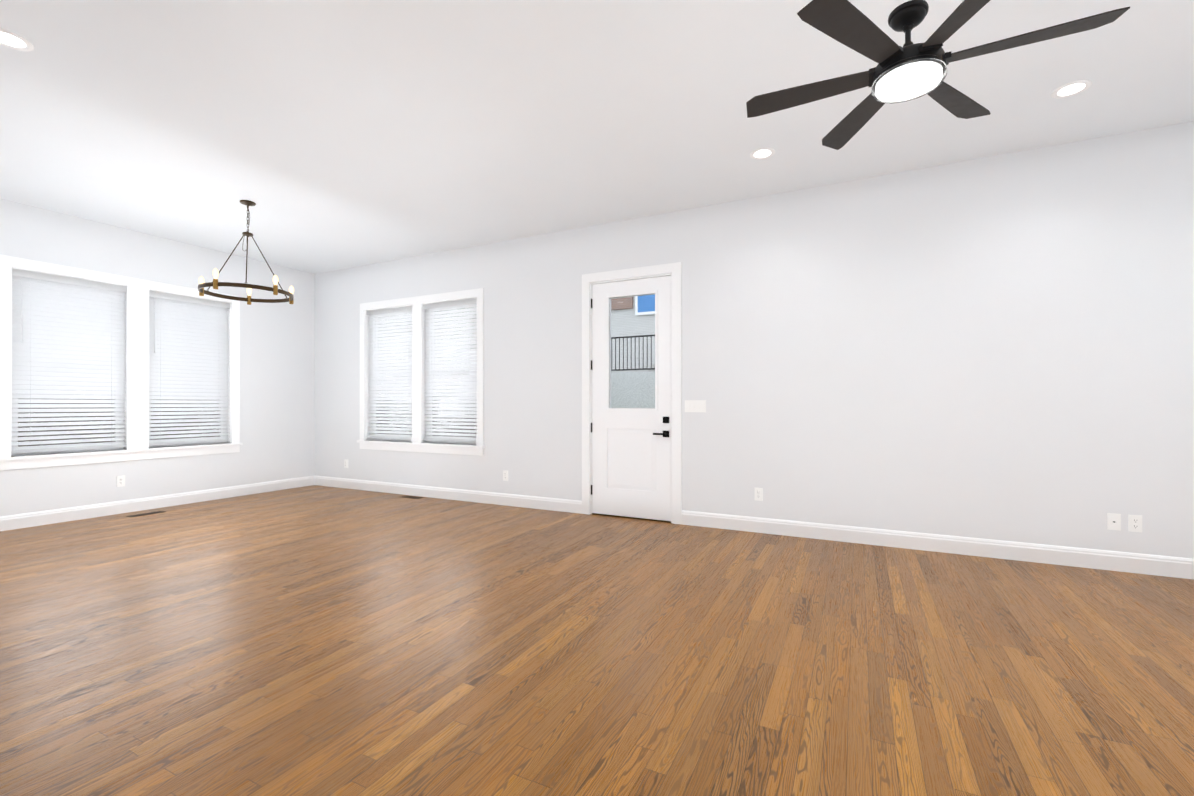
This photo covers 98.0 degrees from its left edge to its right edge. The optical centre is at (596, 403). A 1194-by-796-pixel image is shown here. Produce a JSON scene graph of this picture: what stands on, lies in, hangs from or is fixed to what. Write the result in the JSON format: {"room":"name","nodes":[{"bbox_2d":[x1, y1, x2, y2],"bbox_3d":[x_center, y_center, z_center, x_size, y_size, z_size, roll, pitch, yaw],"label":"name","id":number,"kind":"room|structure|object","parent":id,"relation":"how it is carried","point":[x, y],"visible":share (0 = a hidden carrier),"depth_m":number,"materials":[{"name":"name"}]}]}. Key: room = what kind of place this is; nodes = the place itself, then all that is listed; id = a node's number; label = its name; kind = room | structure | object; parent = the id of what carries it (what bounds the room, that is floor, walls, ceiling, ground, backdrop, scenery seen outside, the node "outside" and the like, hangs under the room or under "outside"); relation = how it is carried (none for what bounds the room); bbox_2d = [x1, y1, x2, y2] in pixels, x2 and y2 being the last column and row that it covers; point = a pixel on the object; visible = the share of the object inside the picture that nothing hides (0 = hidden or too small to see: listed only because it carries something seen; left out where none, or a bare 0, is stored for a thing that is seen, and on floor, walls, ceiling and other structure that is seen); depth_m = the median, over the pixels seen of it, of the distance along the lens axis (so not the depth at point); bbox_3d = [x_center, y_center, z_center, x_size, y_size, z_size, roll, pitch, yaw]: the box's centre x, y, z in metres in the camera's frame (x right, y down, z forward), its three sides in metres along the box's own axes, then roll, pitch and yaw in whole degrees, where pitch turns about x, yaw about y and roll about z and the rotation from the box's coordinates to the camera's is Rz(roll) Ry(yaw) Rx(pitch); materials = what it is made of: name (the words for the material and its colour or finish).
{"room":"empty living room","nodes":[
{"label":"empty living room","id":0,"kind":"room"},
{"bbox_2d":[0,198,314,515],"bbox_3d":[-5.972,-0.355,3.923,0.160,3.050,8.095,0,0,27],"label":"wall","id":1,"kind":"structure","parent":0,"point":[277,390],"depth_m":6.21,"materials":[{"name":"paint"}]},
{"bbox_2d":[117,475,124,486],"bbox_3d":[-5.070,0.830,5.526,0.009,0.115,0.070,0,0,27],"label":"electrical outlet","id":2,"kind":"object","parent":1,"relation":"attached to","point":[120,481],"visible":1,"depth_m":5.52,"materials":[{"name":"plastic"}]},
{"bbox_2d":[0,254,242,469],"bbox_3d":[-5.058,-0.371,5.681,0.203,1.973,2.114,0,0,27],"label":"window","id":3,"kind":"structure","parent":1,"relation":"in","point":[55,452],"depth_m":5.59,"materials":[{"name":"paint"}]},
{"bbox_2d":[11,268,126,453],"bbox_3d":[-5.270,-0.394,5.212,0.072,1.728,0.845,0,0,27],"label":"window blinds","id":4,"kind":"object","parent":3,"relation":"attached to","point":[83,365],"visible":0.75,"depth_m":5.18,"materials":[{"name":"white plastic"}]},
{"bbox_2d":[149,290,229,445],"bbox_3d":[-4.808,-0.391,6.132,0.072,1.728,0.844,0,0,27],"label":"window blinds","id":5,"kind":"object","parent":3,"relation":"attached to","point":[186,367],"visible":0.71,"depth_m":6.11,"materials":[{"name":"white plastic"}]},
{"bbox_2d":[0,476,313,530],"bbox_3d":[-5.086,1.106,5.486,0.015,0.135,4.470,0,0,27],"label":"baseboard","id":6,"kind":"structure","parent":1,"relation":"attached to","point":[23,520],"depth_m":5.66,"materials":[{"name":"paint"}]},
{"bbox_2d":[149,296,226,447],"bbox_3d":[-4.886,-0.379,6.171,0.070,1.759,0.852,0,0,27],"label":"window","id":7,"kind":"structure","parent":1,"relation":"in","point":[195,426],"depth_m":6.24,"materials":[{"name":"paint"}]},
{"bbox_2d":[0,485,1193,795],"bbox_3d":[-1.185,1.224,1.512,10.877,0.120,8.416,0,0,27],"label":"floor","id":8,"kind":"structure","parent":0,"point":[316,641],"depth_m":2.34,"materials":[{"name":"brown wood"}]},
{"bbox_2d":[127,511,164,516],"bbox_3d":[-4.765,1.172,5.490,0.110,0.004,0.300,0,0,27],"label":"floor vent","id":9,"kind":"object","parent":8,"relation":"in","point":[149,513],"visible":0.98,"depth_m":5.47,"materials":[{"name":"brown metal"}]},
{"bbox_2d":[401,495,423,498],"bbox_3d":[-2.313,1.174,6.480,0.300,0.004,0.110,0,0,27],"label":"floor vent","id":10,"kind":"object","parent":8,"relation":"in","point":[412,497],"visible":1,"depth_m":6.46,"materials":[{"name":"brown metal"}]},
{"bbox_2d":[0,0,1193,273],"bbox_3d":[-1.185,-1.946,1.520,10.877,0.120,8.416,0,0,27],"label":"ceiling","id":11,"kind":"structure","parent":0,"point":[332,134],"depth_m":3.32,"materials":[{"name":"paint"}]},
{"bbox_2d":[0,28,33,50],"bbox_3d":[-3.042,-1.880,2.682,0.180,0.007,0.180,0,0,27],"label":"recessed light","id":12,"kind":"object","parent":11,"relation":"in","point":[12,40],"visible":1,"depth_m":2.70,"materials":[{"name":"paint"}]},
{"bbox_2d":[198,200,293,304],"bbox_3d":[-3.249,-1.430,4.851,0.764,0.895,0.756,0,0,27],"label":"chandelier","id":13,"kind":"object","parent":11,"relation":"hanging from","point":[215,284],"visible":1,"depth_m":4.81,"materials":[{"name":"brown metal"}]},
{"bbox_2d":[750,147,774,158],"bbox_3d":[1.244,-1.877,3.903,0.180,0.007,0.180,0,0,27],"label":"recessed light","id":14,"kind":"object","parent":11,"relation":"in","point":[763,153],"visible":1,"depth_m":3.90,"materials":[{"name":"paint"}]},
{"bbox_2d":[746,0,1129,149],"bbox_3d":[1.500,-1.706,2.502,1.537,0.356,1.395,0,0,27],"label":"ceiling fan","id":15,"kind":"object","parent":11,"relation":"hanging from","point":[909,70],"visible":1,"depth_m":2.42,"materials":[{"name":"black metal"}]},
{"bbox_2d":[1051,80,1091,98],"bbox_3d":[2.840,-1.879,3.108,0.180,0.007,0.180,0,0,27],"label":"recessed light","id":16,"kind":"object","parent":11,"relation":"in","point":[1071,88],"visible":1,"depth_m":3.10,"materials":[{"name":"paint"}]},
{"bbox_2d":[315,121,1193,558],"bbox_3d":[0.670,-0.347,5.204,10.877,3.060,0.160,0,0,27],"label":"wall","id":17,"kind":"structure","parent":0,"point":[997,347],"depth_m":4.23,"materials":[{"name":"paint"}]},
{"bbox_2d":[344,459,347,467],"bbox_3d":[-3.475,0.838,7.190,0.070,0.115,0.009,0,0,27],"label":"electrical outlet","id":18,"kind":"object","parent":17,"relation":"attached to","point":[345,463],"visible":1,"depth_m":7.19,"materials":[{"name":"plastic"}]},
{"bbox_2d":[357,288,484,455],"bbox_3d":[-2.253,-0.369,6.644,2.141,1.973,0.203,0,0,27],"label":"window","id":19,"kind":"structure","parent":17,"relation":"in","point":[391,400],"depth_m":6.59,"materials":[{"name":"paint"}]},
{"bbox_2d":[366,305,411,439],"bbox_3d":[-2.723,-0.390,6.856,0.872,1.728,0.072,0,0,27],"label":"window blinds","id":20,"kind":"object","parent":19,"relation":"attached to","point":[376,383],"visible":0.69,"depth_m":6.87,"materials":[{"name":"white plastic"}]},
{"bbox_2d":[423,298,476,442],"bbox_3d":[-1.804,-0.391,6.394,0.874,1.728,0.072,0,0,27],"label":"window blinds","id":21,"kind":"object","parent":19,"relation":"attached to","point":[445,381],"visible":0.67,"depth_m":6.39,"materials":[{"name":"white plastic"}]},
{"bbox_2d":[427,303,476,444],"bbox_3d":[-1.765,-0.378,6.472,0.882,1.759,0.070,0,0,27],"label":"window","id":22,"kind":"structure","parent":17,"relation":"in","point":[445,396],"depth_m":6.57,"materials":[{"name":"paint"}]},
{"bbox_2d":[503,471,507,480],"bbox_3d":[-1.055,0.835,5.973,0.070,0.115,0.009,0,0,27],"label":"electrical outlet","id":23,"kind":"object","parent":17,"relation":"attached to","point":[505,475],"visible":1,"depth_m":5.97,"materials":[{"name":"plastic"}]},
{"bbox_2d":[591,275,670,520],"bbox_3d":[0.332,-0.049,5.286,0.880,2.412,0.110,0,0,27],"label":"door","id":24,"kind":"structure","parent":17,"relation":"in","point":[631,461],"depth_m":5.28,"materials":[{"name":"paint"}]},
{"bbox_2d":[592,513,670,522],"bbox_3d":[0.378,1.167,5.365,0.878,0.012,0.186,0,0,27],"label":"door threshold sill","id":25,"kind":"structure","parent":17,"relation":"attached to","point":[631,517],"depth_m":5.27,"materials":[{"name":"brown metal"}]},
{"bbox_2d":[582,262,681,523],"bbox_3d":[0.366,-0.097,5.345,1.094,2.540,0.178,0,0,27],"label":"door frame","id":26,"kind":"structure","parent":17,"relation":"attached to","point":[674,270],"depth_m":5.16,"materials":[{"name":"paint"}]},
{"bbox_2d":[685,400,705,411],"bbox_3d":[0.944,0.026,4.969,0.196,0.106,0.010,0,0,27],"label":"switch plate","id":27,"kind":"object","parent":17,"relation":"attached to","point":[695,405],"visible":1,"depth_m":4.96,"materials":[{"name":"plastic"}]},
{"bbox_2d":[314,475,1193,578],"bbox_3d":[0.630,1.105,5.122,10.557,0.135,0.015,0,0,27],"label":"baseboard","id":28,"kind":"structure","parent":17,"relation":"attached to","point":[1166,566],"depth_m":4.28,"materials":[{"name":"paint"}]},
{"bbox_2d":[755,488,762,500],"bbox_3d":[1.465,0.826,4.706,0.070,0.115,0.009,0,0,27],"label":"electrical outlet","id":29,"kind":"object","parent":17,"relation":"attached to","point":[758,494],"visible":1,"depth_m":4.70,"materials":[{"name":"plastic"}]},
{"bbox_2d":[1107,513,1120,530],"bbox_3d":[3.614,0.829,3.627,0.070,0.115,0.007,0,0,27],"label":"electrical outlet","id":30,"kind":"object","parent":17,"relation":"attached to","point":[1113,521],"visible":1,"depth_m":3.63,"materials":[{"name":"plastic"}]},
{"bbox_2d":[1128,515,1141,531],"bbox_3d":[3.711,0.829,3.577,0.070,0.115,0.009,0,0,27],"label":"electrical outlet","id":31,"kind":"object","parent":17,"relation":"attached to","point":[1134,523],"visible":1,"depth_m":3.58,"materials":[{"name":"plastic"}]},
{"label":"outside","id":32,"kind":"structure","parent":0,"visible":0},
{"bbox_3d":[5.508,1.533,15.442,70.000,0.230,57.000,0,0,27],"label":"ground","id":33,"kind":"structure","parent":32,"visible":0},
{"bbox_2d":[17,280,219,446],"bbox_3d":[-9.223,-2.171,7.747,1.000,7.300,18.000,0,0,27],"label":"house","id":34,"kind":"structure","parent":33,"relation":"on","point":[108,412],"depth_m":8.58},
{"bbox_2d":[442,307,476,396],"bbox_3d":[-3.695,-0.864,10.835,4.192,4.700,2.500,0,0,27],"label":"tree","id":35,"kind":"object","parent":33,"relation":"on","point":[459,345],"depth_m":9.86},
{"bbox_2d":[441,371,654,414],"bbox_3d":[5.777,0.328,11.527,30.000,2.320,0.450,0,0,27],"label":"wall","id":36,"kind":"structure","parent":33,"relation":"on","point":[643,387],"depth_m":13.72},
{"bbox_2d":[611,335,654,370],"bbox_3d":[2.639,-1.328,13.103,11.030,1.000,0.050,0,0,27],"label":"railing","id":37,"kind":"object","parent":36,"relation":"on","point":[627,369],"depth_m":13.97,"materials":[{"name":"black metal"}]},
{"bbox_2d":[611,294,654,372],"bbox_3d":[6.130,-3.130,24.481,21.000,9.300,6.100,0,0,27],"label":"neighboring building","id":38,"kind":"structure","parent":33,"relation":"on","point":[639,310],"depth_m":23.43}
]}

